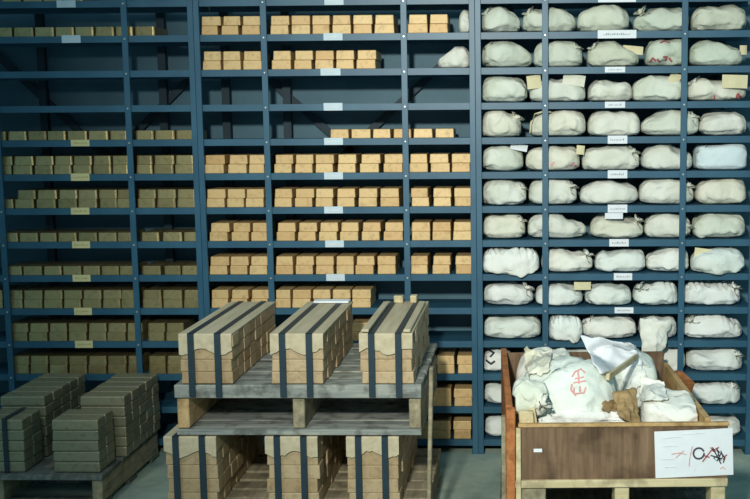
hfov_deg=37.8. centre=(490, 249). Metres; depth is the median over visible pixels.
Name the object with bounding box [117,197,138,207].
bar
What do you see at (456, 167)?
bar
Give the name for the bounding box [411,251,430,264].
bar
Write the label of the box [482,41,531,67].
sack
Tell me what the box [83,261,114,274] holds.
bar
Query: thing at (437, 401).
bar
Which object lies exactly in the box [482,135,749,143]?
shelf
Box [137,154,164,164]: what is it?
bar
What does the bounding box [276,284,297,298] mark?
bar
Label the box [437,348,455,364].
bar
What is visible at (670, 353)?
sack
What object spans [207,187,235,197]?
bar
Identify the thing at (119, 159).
bar
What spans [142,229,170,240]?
bar
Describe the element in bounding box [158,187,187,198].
bar
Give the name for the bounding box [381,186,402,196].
bar
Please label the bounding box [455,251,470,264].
bar
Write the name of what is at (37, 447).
ingot
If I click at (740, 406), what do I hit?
shelf
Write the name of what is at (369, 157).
box
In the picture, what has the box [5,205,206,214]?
shelf
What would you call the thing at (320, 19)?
bar
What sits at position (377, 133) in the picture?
bar
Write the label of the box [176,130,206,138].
bar
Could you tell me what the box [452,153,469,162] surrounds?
bar
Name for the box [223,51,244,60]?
bar
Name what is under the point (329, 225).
bar
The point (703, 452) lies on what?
paper sign
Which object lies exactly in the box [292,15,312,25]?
bar
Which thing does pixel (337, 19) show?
bar
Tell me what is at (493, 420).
sack
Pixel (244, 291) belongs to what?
bar
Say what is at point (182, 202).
bar
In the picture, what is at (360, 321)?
bar
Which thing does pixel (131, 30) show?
bar
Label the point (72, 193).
bar
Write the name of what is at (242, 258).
bar
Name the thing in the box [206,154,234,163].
bar
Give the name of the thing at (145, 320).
bar
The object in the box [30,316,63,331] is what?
bar
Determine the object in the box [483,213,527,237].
sack
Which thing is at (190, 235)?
bar
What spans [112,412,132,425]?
ingot
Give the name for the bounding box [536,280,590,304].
sack
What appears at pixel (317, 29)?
bar
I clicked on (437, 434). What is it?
bar
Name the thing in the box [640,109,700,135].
sack
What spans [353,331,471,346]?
shelf
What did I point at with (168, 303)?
bar
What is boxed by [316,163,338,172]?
bar
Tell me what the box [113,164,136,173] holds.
bar
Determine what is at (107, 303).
box
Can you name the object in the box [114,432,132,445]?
ingot
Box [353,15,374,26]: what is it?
bar
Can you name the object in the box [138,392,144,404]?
ingot
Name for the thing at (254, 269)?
bar
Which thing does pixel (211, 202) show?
bar
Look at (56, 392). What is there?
box
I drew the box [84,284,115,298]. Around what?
bar
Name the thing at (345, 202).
bar
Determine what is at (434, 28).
bar
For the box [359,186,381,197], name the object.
bar
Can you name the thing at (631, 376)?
cloth
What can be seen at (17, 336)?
bar
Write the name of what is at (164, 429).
shelf
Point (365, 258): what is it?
bar
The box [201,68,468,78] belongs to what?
shelf
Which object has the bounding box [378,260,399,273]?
bar
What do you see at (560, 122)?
sack
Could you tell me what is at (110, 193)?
bar
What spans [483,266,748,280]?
shelf
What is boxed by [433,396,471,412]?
shelf
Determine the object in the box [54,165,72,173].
bar
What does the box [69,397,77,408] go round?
ingot
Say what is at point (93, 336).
bar
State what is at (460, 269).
bar
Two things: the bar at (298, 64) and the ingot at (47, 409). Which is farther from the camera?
the bar at (298, 64)
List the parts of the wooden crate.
panel, corner post, corner post, board, panel, rail, panel, rail, panel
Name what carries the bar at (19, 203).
on the storage rack at (168, 403)
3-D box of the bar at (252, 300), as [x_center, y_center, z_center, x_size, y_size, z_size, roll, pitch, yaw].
[-1.051,0.233,5.037,0.079,0.040,0.190,0,7,2]
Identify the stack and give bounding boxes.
[163,424,262,498]
[178,301,275,396]
[265,435,346,498]
[270,299,352,396]
[346,435,416,498]
[359,294,429,396]
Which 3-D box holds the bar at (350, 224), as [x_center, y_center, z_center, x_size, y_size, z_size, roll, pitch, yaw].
[-0.632,-0.115,4.992,0.079,0.040,0.190,0,7,2]
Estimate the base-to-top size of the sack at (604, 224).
0.120 m
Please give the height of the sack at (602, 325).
0.115 m
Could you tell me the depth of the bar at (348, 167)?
4.86 m
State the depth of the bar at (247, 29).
4.80 m
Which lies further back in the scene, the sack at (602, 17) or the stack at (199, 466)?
the sack at (602, 17)
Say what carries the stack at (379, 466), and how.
on the wooden pallet at (252, 484)
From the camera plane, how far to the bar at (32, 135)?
4.89 m
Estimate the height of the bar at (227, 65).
0.040 m
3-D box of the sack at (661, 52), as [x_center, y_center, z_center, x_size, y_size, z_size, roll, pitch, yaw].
[0.782,-0.880,4.864,0.183,0.121,0.201,0,7,2]
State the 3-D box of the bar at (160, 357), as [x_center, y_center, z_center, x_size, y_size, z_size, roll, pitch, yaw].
[-1.532,0.498,5.084,0.076,0.040,0.190,0,7,2]
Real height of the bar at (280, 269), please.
0.040 m
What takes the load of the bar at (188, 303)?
on the storage rack at (168, 403)
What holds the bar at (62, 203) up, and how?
on the storage rack at (168, 403)
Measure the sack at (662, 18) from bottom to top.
0.116 m
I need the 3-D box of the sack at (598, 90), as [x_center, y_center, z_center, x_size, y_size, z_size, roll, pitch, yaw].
[0.535,-0.716,4.885,0.199,0.100,0.186,-1,7,-2]
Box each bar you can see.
[0,28,13,36]
[0,285,19,298]
[0,299,3,307]
[1,131,8,140]
[2,0,22,1]
[2,155,28,164]
[3,165,13,174]
[4,197,17,207]
[6,229,34,241]
[8,131,28,139]
[8,261,38,274]
[10,285,38,298]
[10,299,23,307]
[12,316,44,331]
[12,332,28,340]
[13,165,34,174]
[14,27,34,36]
[14,155,46,164]
[14,348,45,364]
[14,364,30,373]
[15,199,36,207]
[18,188,49,198]
[20,229,54,241]
[23,261,58,274]
[24,285,58,298]
[24,299,43,307]
[28,131,47,139]
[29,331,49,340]
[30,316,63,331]
[31,348,63,364]
[31,364,49,373]
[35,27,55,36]
[35,165,53,173]
[36,155,64,164]
[37,199,58,207]
[38,188,69,198]
[40,229,71,241]
[44,261,76,274]
[44,285,77,298]
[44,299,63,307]
[48,131,67,139]
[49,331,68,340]
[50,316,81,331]
[50,348,83,364]
[50,364,69,372]
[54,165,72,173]
[55,155,81,164]
[56,27,75,35]
[58,199,78,207]
[59,229,91,241]
[60,188,88,198]
[63,261,96,274]
[64,284,96,298]
[64,298,83,307]
[68,131,88,139]
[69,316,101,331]
[69,331,88,340]
[69,348,101,364]
[70,364,88,373]
[73,165,92,173]
[74,155,99,164]
[75,27,95,35]
[78,199,99,207]
[79,188,107,198]
[79,229,110,241]
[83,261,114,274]
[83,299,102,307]
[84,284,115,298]
[88,364,108,373]
[89,131,110,139]
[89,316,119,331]
[89,331,108,340]
[89,348,119,364]
[93,165,112,173]
[94,155,116,164]
[96,27,115,35]
[99,187,127,198]
[99,229,129,241]
[100,199,116,207]
[102,261,131,274]
[103,284,132,298]
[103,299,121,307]
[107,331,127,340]
[108,348,135,364]
[108,363,128,373]
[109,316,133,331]
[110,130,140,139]
[113,155,138,164]
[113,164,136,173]
[116,27,134,35]
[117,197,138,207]
[118,187,144,198]
[118,229,145,241]
[120,261,147,274]
[122,284,149,298]
[122,296,142,307]
[128,316,155,331]
[128,329,147,340]
[128,361,148,372]
[129,348,155,364]
[135,26,167,35]
[136,130,155,139]
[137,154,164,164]
[137,164,154,173]
[138,198,157,207]
[139,187,168,198]
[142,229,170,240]
[142,261,172,274]
[143,284,173,298]
[143,298,163,307]
[148,316,177,331]
[148,331,166,340]
[149,348,177,364]
[149,363,167,373]
[154,164,175,173]
[155,130,176,139]
[155,154,185,164]
[157,198,177,207]
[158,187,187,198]
[163,228,192,240]
[163,284,193,298]
[164,298,184,307]
[165,261,192,274]
[166,332,180,340]
[167,316,195,331]
[168,349,180,364]
[168,365,182,373]
[175,163,205,173]
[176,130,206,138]
[176,154,205,163]
[178,187,206,197]
[178,196,206,207]
[182,261,210,274]
[184,228,209,240]
[184,294,211,307]
[185,284,213,298]
[202,16,223,26]
[202,26,221,34]
[203,61,223,69]
[204,51,223,60]
[205,163,229,172]
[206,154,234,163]
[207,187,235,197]
[207,198,226,206]
[210,230,233,240]
[210,265,230,274]
[211,220,238,231]
[211,252,238,265]
[212,284,238,298]
[212,297,231,307]
[222,26,241,34]
[223,16,243,26]
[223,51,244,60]
[223,61,243,69]
[227,198,245,206]
[228,164,248,172]
[228,187,253,197]
[230,154,254,163]
[230,264,250,273]
[231,252,257,265]
[231,297,251,301]
[232,231,252,240]
[232,284,257,298]
[234,219,259,231]
[242,25,268,34]
[243,16,269,28]
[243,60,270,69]
[244,51,270,61]
[246,197,272,206]
[247,187,272,197]
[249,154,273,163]
[249,163,272,172]
[250,261,275,274]
[251,228,275,240]
[251,252,276,264]
[251,294,275,301]
[252,284,277,298]
[253,219,275,231]
[270,25,291,33]
[271,16,291,26]
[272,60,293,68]
[273,51,294,60]
[274,163,295,172]
[275,187,299,197]
[275,197,295,206]
[276,154,297,163]
[276,252,300,264]
[276,264,295,273]
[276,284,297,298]
[276,297,292,307]
[277,230,298,240]
[278,219,302,231]
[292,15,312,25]
[292,25,312,33]
[292,297,313,307]
[293,284,317,298]
[294,60,314,68]
[295,51,315,60]
[295,163,315,172]
[295,197,315,206]
[296,154,316,163]
[296,186,320,197]
[296,252,320,264]
[296,264,316,273]
[298,230,319,240]
[299,219,323,231]
[312,15,332,25]
[313,25,332,33]
[313,284,336,298]
[315,60,335,68]
[316,51,335,60]
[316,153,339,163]
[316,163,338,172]
[316,186,339,197]
[316,196,336,206]
[316,252,339,264]
[316,263,336,273]
[319,230,340,240]
[320,219,343,231]
[331,129,351,137]
[332,25,353,33]
[333,15,353,25]
[333,284,355,297]
[336,50,357,60]
[336,60,356,68]
[337,186,360,197]
[337,196,359,206]
[337,252,359,264]
[337,263,356,273]
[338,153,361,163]
[338,162,360,172]
[340,229,362,240]
[341,219,363,230]
[352,129,372,137]
[352,284,375,297]
[352,293,375,307]
[352,316,371,331]
[352,332,359,340]
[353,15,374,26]
[353,24,374,33]
[355,262,377,273]
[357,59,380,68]
[357,252,378,264]
[358,50,381,61]
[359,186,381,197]
[359,196,380,206]
[360,162,383,172]
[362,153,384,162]
[362,229,383,240]
[363,219,385,230]
[373,129,393,137]
[374,24,398,32]
[375,15,397,26]
[378,251,399,264]
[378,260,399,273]
[380,195,402,206]
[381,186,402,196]
[384,163,402,171]
[384,231,403,240]
[385,153,402,162]
[385,219,403,230]
[394,129,413,137]
[408,24,429,32]
[409,15,429,25]
[409,162,430,171]
[410,153,429,162]
[411,186,430,196]
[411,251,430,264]
[411,260,430,273]
[412,195,431,205]
[412,219,432,230]
[412,228,432,239]
[414,129,435,137]
[417,430,427,438]
[423,415,427,429]
[429,24,449,32]
[430,14,450,26]
[430,153,450,162]
[431,162,451,171]
[433,186,453,196]
[433,219,452,230]
[433,228,452,239]
[433,251,452,264]
[433,263,451,273]
[433,388,453,405]
[433,413,452,429]
[433,422,452,438]
[434,195,453,205]
[434,380,453,396]
[436,128,455,137]
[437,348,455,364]
[437,356,456,373]
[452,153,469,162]
[452,163,469,171]
[453,231,470,239]
[453,413,471,429]
[454,186,469,196]
[454,218,470,230]
[454,380,471,396]
[454,397,471,405]
[454,427,472,438]
[455,197,470,205]
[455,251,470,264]
[456,265,470,273]
[457,348,471,363]
[458,364,471,372]
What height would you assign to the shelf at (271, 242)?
0.029 m
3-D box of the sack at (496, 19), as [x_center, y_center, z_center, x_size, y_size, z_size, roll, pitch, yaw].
[0.045,-1.029,4.859,0.175,0.121,0.192,0,7,5]
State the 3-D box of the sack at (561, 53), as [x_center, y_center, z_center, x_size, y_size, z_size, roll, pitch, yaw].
[0.303,-0.878,4.879,0.223,0.121,0.191,0,7,2]
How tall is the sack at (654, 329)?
0.222 m
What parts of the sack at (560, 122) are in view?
cord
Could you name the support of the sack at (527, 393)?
on the sack at (572, 383)
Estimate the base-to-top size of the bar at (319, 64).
0.040 m
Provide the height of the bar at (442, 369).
0.040 m
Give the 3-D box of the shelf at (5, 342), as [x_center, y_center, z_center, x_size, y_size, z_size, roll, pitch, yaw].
[-1.920,0.420,5.106,1.241,0.029,0.252,0,7,2]
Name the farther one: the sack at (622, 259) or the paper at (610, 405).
the sack at (622, 259)
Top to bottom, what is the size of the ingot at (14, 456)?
0.042 m
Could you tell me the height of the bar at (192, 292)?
0.040 m
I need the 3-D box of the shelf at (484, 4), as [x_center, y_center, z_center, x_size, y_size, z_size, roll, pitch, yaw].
[0.555,-1.110,4.861,1.241,0.029,0.252,0,7,2]
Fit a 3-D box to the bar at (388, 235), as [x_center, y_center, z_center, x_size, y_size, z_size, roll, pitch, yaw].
[-0.436,-0.074,4.985,0.088,0.040,0.190,0,7,2]
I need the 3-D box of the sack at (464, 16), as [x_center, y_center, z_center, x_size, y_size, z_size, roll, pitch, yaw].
[-0.117,-1.023,4.877,0.054,0.107,0.163,0,7,2]
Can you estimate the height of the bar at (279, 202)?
0.040 m
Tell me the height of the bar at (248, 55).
0.040 m
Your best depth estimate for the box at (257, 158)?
4.87 m
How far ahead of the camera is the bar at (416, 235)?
4.89 m
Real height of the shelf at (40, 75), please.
0.029 m
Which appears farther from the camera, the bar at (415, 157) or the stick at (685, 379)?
the bar at (415, 157)
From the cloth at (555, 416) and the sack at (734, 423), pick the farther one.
the sack at (734, 423)
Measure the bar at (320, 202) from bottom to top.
0.040 m
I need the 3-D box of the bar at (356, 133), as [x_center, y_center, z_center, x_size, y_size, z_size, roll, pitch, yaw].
[-0.576,-0.530,4.934,0.085,0.040,0.190,0,7,1]
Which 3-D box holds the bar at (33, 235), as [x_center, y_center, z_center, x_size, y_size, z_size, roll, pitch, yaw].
[-2.101,-0.068,5.031,0.085,0.040,0.190,0,7,2]
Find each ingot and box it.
[0,409,39,423]
[0,415,30,429]
[0,425,32,440]
[0,436,32,450]
[0,446,32,461]
[0,457,33,471]
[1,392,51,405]
[2,402,53,415]
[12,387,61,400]
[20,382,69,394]
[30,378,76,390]
[31,420,40,433]
[32,430,41,444]
[32,440,42,454]
[32,450,42,464]
[38,373,85,385]
[39,412,52,425]
[40,422,52,435]
[42,433,53,445]
[42,443,53,455]
[52,398,60,409]
[52,407,61,418]
[52,415,104,429]
[52,436,105,450]
[53,426,105,440]
[54,446,106,461]
[54,457,106,471]
[60,392,69,404]
[60,402,69,412]
[61,409,112,423]
[69,387,77,399]
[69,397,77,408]
[77,383,84,394]
[77,392,85,404]
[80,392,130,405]
[81,402,131,415]
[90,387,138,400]
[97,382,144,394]
[104,420,112,433]
[105,430,113,444]
[105,440,114,454]
[106,378,151,390]
[106,450,114,464]
[111,373,157,385]
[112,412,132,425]
[113,422,132,435]
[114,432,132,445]
[114,442,132,455]
[131,397,138,410]
[131,407,139,419]
[132,417,138,429]
[132,426,139,439]
[132,436,139,449]
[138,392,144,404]
[138,402,146,414]
[139,412,145,424]
[139,421,146,434]
[139,431,146,443]
[145,388,151,399]
[145,397,151,408]
[145,406,153,418]
[145,416,152,428]
[146,426,152,437]
[151,383,158,394]
[151,392,158,404]
[152,401,159,413]
[152,420,159,432]
[153,411,159,423]
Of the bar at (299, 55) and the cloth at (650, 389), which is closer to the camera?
the cloth at (650, 389)
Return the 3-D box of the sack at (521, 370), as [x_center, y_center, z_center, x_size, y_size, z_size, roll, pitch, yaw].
[0.226,0.531,4.510,0.250,0.226,0.358,0,7,2]
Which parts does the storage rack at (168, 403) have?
divider post, divider post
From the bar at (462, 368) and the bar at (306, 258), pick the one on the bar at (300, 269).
the bar at (306, 258)
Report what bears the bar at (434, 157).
on the bar at (435, 167)
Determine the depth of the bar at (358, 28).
4.79 m
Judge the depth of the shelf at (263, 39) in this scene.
4.80 m
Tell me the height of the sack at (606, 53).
0.121 m
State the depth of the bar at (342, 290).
4.94 m
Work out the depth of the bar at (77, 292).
4.97 m
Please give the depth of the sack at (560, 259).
4.91 m
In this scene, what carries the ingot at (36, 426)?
on the ingot at (37, 436)
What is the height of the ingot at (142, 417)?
0.042 m
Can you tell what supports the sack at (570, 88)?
on the storage rack at (679, 340)
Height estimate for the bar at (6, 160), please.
0.040 m
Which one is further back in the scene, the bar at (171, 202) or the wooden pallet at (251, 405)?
the bar at (171, 202)
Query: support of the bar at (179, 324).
on the bar at (170, 336)
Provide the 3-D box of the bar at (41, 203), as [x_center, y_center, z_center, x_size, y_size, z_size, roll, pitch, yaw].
[-2.013,-0.220,5.009,0.088,0.040,0.190,0,7,2]
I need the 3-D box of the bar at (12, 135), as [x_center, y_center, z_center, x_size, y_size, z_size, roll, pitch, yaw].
[-2.132,-0.525,4.982,0.085,0.040,0.190,0,7,1]
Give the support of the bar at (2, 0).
on the storage rack at (168, 403)
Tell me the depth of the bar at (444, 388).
5.00 m
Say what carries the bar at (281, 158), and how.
on the bar at (278, 168)
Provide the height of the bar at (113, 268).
0.040 m
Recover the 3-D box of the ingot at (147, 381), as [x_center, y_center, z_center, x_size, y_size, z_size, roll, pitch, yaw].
[-1.597,0.592,4.788,0.187,0.042,0.082,0,7,1]
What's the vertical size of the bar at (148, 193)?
0.040 m
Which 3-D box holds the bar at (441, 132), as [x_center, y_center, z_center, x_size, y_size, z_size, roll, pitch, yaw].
[-0.203,-0.531,4.924,0.082,0.040,0.190,0,7,1]
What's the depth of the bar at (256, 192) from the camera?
4.89 m
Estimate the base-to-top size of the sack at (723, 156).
0.121 m
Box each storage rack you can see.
[0,0,212,444]
[192,0,477,453]
[475,0,749,454]
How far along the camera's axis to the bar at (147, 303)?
4.96 m
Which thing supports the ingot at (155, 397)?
on the ingot at (156, 407)
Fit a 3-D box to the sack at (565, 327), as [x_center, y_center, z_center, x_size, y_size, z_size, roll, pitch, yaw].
[0.342,0.349,4.971,0.154,0.127,0.189,0,7,2]
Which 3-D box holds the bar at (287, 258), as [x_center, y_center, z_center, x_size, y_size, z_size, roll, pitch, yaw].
[-0.933,0.039,5.016,0.076,0.040,0.190,0,7,2]
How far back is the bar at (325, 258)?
4.92 m
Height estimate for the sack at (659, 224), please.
0.118 m
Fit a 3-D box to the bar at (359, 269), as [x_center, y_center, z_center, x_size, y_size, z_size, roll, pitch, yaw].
[-0.569,0.079,5.005,0.083,0.040,0.190,0,7,2]
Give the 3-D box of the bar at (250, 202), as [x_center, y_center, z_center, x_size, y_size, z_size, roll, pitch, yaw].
[-1.063,-0.224,4.989,0.082,0.040,0.190,0,7,1]
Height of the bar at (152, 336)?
0.040 m
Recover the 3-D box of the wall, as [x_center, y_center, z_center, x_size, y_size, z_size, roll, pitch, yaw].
[-0.361,-0.896,5.161,11.000,3.600,0.095,0,7,2]
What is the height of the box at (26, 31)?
0.040 m
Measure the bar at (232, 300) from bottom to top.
0.040 m
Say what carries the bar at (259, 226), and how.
on the bar at (255, 236)
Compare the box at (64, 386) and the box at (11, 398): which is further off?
the box at (64, 386)
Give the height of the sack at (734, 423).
0.107 m
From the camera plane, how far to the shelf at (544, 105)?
4.79 m
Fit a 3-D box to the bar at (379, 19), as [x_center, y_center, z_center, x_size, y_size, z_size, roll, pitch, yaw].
[-0.466,-1.028,4.882,0.082,0.040,0.190,0,7,2]
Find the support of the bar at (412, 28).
on the storage rack at (290, 103)
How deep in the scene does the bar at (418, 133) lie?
4.84 m
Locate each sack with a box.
[438,46,468,67]
[459,10,468,32]
[481,7,519,31]
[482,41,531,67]
[482,76,526,102]
[482,110,524,136]
[483,144,527,170]
[483,178,528,204]
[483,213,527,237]
[483,247,538,277]
[484,281,534,304]
[484,314,540,337]
[484,347,509,370]
[484,380,500,402]
[485,413,501,435]
[512,376,553,415]
[516,347,569,379]
[522,6,575,31]
[522,347,587,351]
[524,355,615,422]
[526,74,585,101]
[526,145,584,170]
[528,213,585,237]
[529,110,585,136]
[529,178,578,204]
[534,40,583,66]
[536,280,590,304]
[541,247,594,271]
[549,314,581,342]
[577,5,628,31]
[580,180,637,203]
[582,144,640,170]
[582,314,635,337]
[585,281,630,304]
[587,40,642,66]
[587,110,639,135]
[588,80,631,101]
[590,212,645,237]
[594,248,646,271]
[613,348,656,410]
[632,73,680,101]
[632,280,677,304]
[633,5,688,30]
[638,178,695,203]
[639,314,675,350]
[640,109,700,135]
[640,387,697,421]
[641,143,691,169]
[644,39,681,65]
[644,212,694,237]
[645,246,688,270]
[663,347,684,370]
[684,280,742,304]
[684,314,741,337]
[685,347,744,370]
[687,75,747,100]
[688,40,746,65]
[690,4,745,30]
[690,246,744,274]
[691,380,739,403]
[692,212,744,237]
[693,143,746,169]
[694,177,745,203]
[698,109,745,135]
[707,413,739,434]
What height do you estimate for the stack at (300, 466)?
0.262 m
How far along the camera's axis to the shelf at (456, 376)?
4.95 m
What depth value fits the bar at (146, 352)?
5.05 m
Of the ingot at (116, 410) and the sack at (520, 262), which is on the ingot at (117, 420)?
the ingot at (116, 410)
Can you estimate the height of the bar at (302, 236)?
0.040 m
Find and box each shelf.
[0,0,208,13]
[0,35,209,47]
[0,70,211,80]
[0,105,212,113]
[0,237,209,248]
[0,268,209,281]
[0,303,211,314]
[0,331,178,347]
[0,362,181,379]
[0,393,177,412]
[1,139,191,146]
[3,173,192,180]
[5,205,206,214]
[157,424,176,444]
[199,0,468,11]
[200,33,468,45]
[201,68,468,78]
[203,103,469,111]
[204,137,469,145]
[205,171,469,179]
[206,203,470,213]
[208,235,470,247]
[209,267,470,280]
[210,299,470,313]
[262,430,472,445]
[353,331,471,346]
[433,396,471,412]
[436,364,471,379]
[480,0,749,9]
[481,30,749,42]
[481,66,749,76]
[481,101,749,109]
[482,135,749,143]
[482,168,749,178]
[482,201,749,212]
[482,234,748,246]
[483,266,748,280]
[483,298,747,313]
[483,330,746,346]
[483,362,746,379]
[483,393,745,412]
[484,424,744,445]
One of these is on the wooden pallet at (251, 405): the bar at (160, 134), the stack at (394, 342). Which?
the stack at (394, 342)
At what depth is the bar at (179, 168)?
4.88 m
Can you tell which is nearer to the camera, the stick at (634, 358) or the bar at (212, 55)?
the stick at (634, 358)
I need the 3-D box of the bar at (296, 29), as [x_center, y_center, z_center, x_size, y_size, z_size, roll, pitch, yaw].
[-0.837,-0.986,4.891,0.083,0.040,0.190,0,7,2]
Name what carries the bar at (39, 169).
on the storage rack at (168, 403)
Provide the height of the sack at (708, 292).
0.114 m
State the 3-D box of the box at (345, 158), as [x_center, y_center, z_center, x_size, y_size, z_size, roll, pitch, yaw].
[-0.640,-0.419,4.956,0.082,0.040,0.190,0,7,2]
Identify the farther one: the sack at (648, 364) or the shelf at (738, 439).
the shelf at (738, 439)
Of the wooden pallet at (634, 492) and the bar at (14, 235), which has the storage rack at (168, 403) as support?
the bar at (14, 235)
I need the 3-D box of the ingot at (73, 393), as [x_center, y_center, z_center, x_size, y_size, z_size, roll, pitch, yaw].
[-1.932,0.636,4.803,0.187,0.042,0.082,0,7,1]
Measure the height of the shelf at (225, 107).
0.029 m
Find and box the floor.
[14,445,749,498]
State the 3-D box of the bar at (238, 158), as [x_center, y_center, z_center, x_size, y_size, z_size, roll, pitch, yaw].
[-1.131,-0.417,4.969,0.082,0.040,0.190,0,7,2]
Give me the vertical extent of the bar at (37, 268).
0.040 m
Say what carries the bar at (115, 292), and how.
on the box at (107, 303)
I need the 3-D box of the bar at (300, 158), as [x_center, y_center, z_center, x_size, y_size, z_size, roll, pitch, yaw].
[-0.832,-0.418,4.962,0.078,0.040,0.190,0,7,1]
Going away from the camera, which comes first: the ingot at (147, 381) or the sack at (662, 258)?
the ingot at (147, 381)
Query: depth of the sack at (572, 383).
3.92 m
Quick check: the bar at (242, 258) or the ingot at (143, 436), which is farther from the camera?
the bar at (242, 258)
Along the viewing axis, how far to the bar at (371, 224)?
4.90 m
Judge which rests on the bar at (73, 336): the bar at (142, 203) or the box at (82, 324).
the box at (82, 324)
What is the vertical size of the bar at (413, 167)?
0.040 m
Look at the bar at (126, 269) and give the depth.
4.94 m
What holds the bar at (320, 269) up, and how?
on the storage rack at (290, 103)
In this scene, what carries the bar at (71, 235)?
on the storage rack at (168, 403)
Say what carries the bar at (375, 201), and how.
on the storage rack at (290, 103)
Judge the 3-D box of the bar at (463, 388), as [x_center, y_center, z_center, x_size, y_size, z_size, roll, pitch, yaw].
[-0.124,0.645,5.063,0.085,0.040,0.190,0,7,2]
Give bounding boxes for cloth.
[524,346,551,375]
[538,410,628,422]
[622,364,647,389]
[639,376,668,401]
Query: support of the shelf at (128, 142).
attached to the storage rack at (168, 403)
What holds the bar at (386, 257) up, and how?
on the bar at (382, 269)
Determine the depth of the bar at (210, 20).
4.81 m
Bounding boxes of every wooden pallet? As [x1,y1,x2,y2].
[0,431,158,498]
[174,343,436,434]
[224,448,440,498]
[500,464,705,498]
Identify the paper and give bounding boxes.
[580,335,641,373]
[601,400,616,412]
[612,387,639,421]
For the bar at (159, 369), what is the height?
0.040 m
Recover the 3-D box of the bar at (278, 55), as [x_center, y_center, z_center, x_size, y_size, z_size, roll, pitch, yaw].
[-0.924,-0.874,4.909,0.079,0.040,0.190,0,7,2]
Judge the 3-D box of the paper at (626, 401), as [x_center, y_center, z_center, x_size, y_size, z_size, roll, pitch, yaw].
[0.485,0.559,3.874,0.091,0.106,0.153,0,7,2]
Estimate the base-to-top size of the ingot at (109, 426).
0.042 m
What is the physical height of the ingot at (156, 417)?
0.042 m
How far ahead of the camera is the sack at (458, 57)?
4.84 m
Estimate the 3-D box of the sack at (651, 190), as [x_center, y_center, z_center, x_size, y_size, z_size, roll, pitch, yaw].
[0.800,-0.272,4.939,0.250,0.121,0.193,0,7,2]
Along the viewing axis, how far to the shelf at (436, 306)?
4.94 m
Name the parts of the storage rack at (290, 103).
divider post, divider post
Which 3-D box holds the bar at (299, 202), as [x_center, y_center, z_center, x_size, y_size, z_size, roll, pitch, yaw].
[-0.841,-0.225,4.981,0.079,0.040,0.190,0,7,1]
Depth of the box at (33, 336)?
4.99 m
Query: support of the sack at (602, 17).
on the storage rack at (679, 340)
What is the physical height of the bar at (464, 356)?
0.040 m
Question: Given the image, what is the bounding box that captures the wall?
[0,0,749,431]
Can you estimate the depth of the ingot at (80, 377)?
4.87 m
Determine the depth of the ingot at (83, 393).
4.86 m
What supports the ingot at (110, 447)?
on the ingot at (111, 457)
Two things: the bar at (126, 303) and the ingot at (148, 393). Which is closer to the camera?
the ingot at (148, 393)
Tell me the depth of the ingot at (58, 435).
4.30 m
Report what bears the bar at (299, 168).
on the storage rack at (290, 103)
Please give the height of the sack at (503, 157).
0.132 m
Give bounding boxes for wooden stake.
[427,366,433,498]
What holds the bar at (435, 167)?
on the storage rack at (290, 103)
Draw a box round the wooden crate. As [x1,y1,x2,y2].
[501,348,729,498]
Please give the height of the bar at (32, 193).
0.040 m
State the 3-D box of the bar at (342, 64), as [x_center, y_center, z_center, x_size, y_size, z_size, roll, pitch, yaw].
[-0.644,-0.834,4.906,0.079,0.040,0.190,0,7,2]
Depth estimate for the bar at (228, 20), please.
4.80 m
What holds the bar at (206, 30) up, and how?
on the storage rack at (290, 103)
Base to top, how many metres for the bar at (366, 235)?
0.040 m
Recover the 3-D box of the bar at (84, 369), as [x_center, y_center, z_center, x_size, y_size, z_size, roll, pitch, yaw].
[-1.902,0.540,5.099,0.083,0.040,0.190,0,7,2]
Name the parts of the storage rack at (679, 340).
divider post, divider post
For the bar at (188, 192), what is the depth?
4.90 m
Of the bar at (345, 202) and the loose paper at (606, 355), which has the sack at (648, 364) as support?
the loose paper at (606, 355)
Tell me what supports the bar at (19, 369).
on the storage rack at (168, 403)
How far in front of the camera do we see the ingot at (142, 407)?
4.70 m
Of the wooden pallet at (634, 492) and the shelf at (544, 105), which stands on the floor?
the wooden pallet at (634, 492)
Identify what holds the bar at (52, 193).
on the bar at (41, 203)
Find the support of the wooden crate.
on the wooden pallet at (634, 492)
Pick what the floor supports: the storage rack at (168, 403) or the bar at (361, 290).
the storage rack at (168, 403)
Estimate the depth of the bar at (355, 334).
4.95 m
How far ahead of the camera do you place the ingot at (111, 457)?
4.43 m
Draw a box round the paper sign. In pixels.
[654,428,732,477]
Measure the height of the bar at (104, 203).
0.040 m
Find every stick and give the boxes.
[530,407,536,422]
[606,354,637,379]
[675,371,694,391]
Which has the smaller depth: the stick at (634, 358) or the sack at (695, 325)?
the stick at (634, 358)
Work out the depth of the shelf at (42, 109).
4.85 m
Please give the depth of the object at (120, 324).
4.98 m
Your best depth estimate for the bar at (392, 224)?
4.89 m
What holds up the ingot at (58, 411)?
on the ingot
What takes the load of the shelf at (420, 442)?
attached to the storage rack at (290, 103)
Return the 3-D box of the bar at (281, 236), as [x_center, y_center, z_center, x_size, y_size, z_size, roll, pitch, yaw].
[-0.925,-0.072,5.000,0.083,0.040,0.190,0,7,1]
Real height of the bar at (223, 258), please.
0.040 m
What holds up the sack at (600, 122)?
on the storage rack at (679, 340)
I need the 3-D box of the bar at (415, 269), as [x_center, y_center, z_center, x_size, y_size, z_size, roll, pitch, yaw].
[-0.320,0.078,5.002,0.076,0.040,0.190,0,7,2]
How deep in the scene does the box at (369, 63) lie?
4.81 m
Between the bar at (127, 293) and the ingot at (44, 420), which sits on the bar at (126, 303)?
the bar at (127, 293)
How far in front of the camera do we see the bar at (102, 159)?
4.89 m
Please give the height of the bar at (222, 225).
0.040 m
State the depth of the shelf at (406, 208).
4.88 m
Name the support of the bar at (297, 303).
on the storage rack at (290, 103)
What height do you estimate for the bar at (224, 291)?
0.040 m
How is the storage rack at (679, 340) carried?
on the floor
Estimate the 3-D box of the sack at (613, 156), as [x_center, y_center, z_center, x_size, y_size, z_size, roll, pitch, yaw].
[0.545,-0.423,4.927,0.263,0.121,0.196,0,7,2]

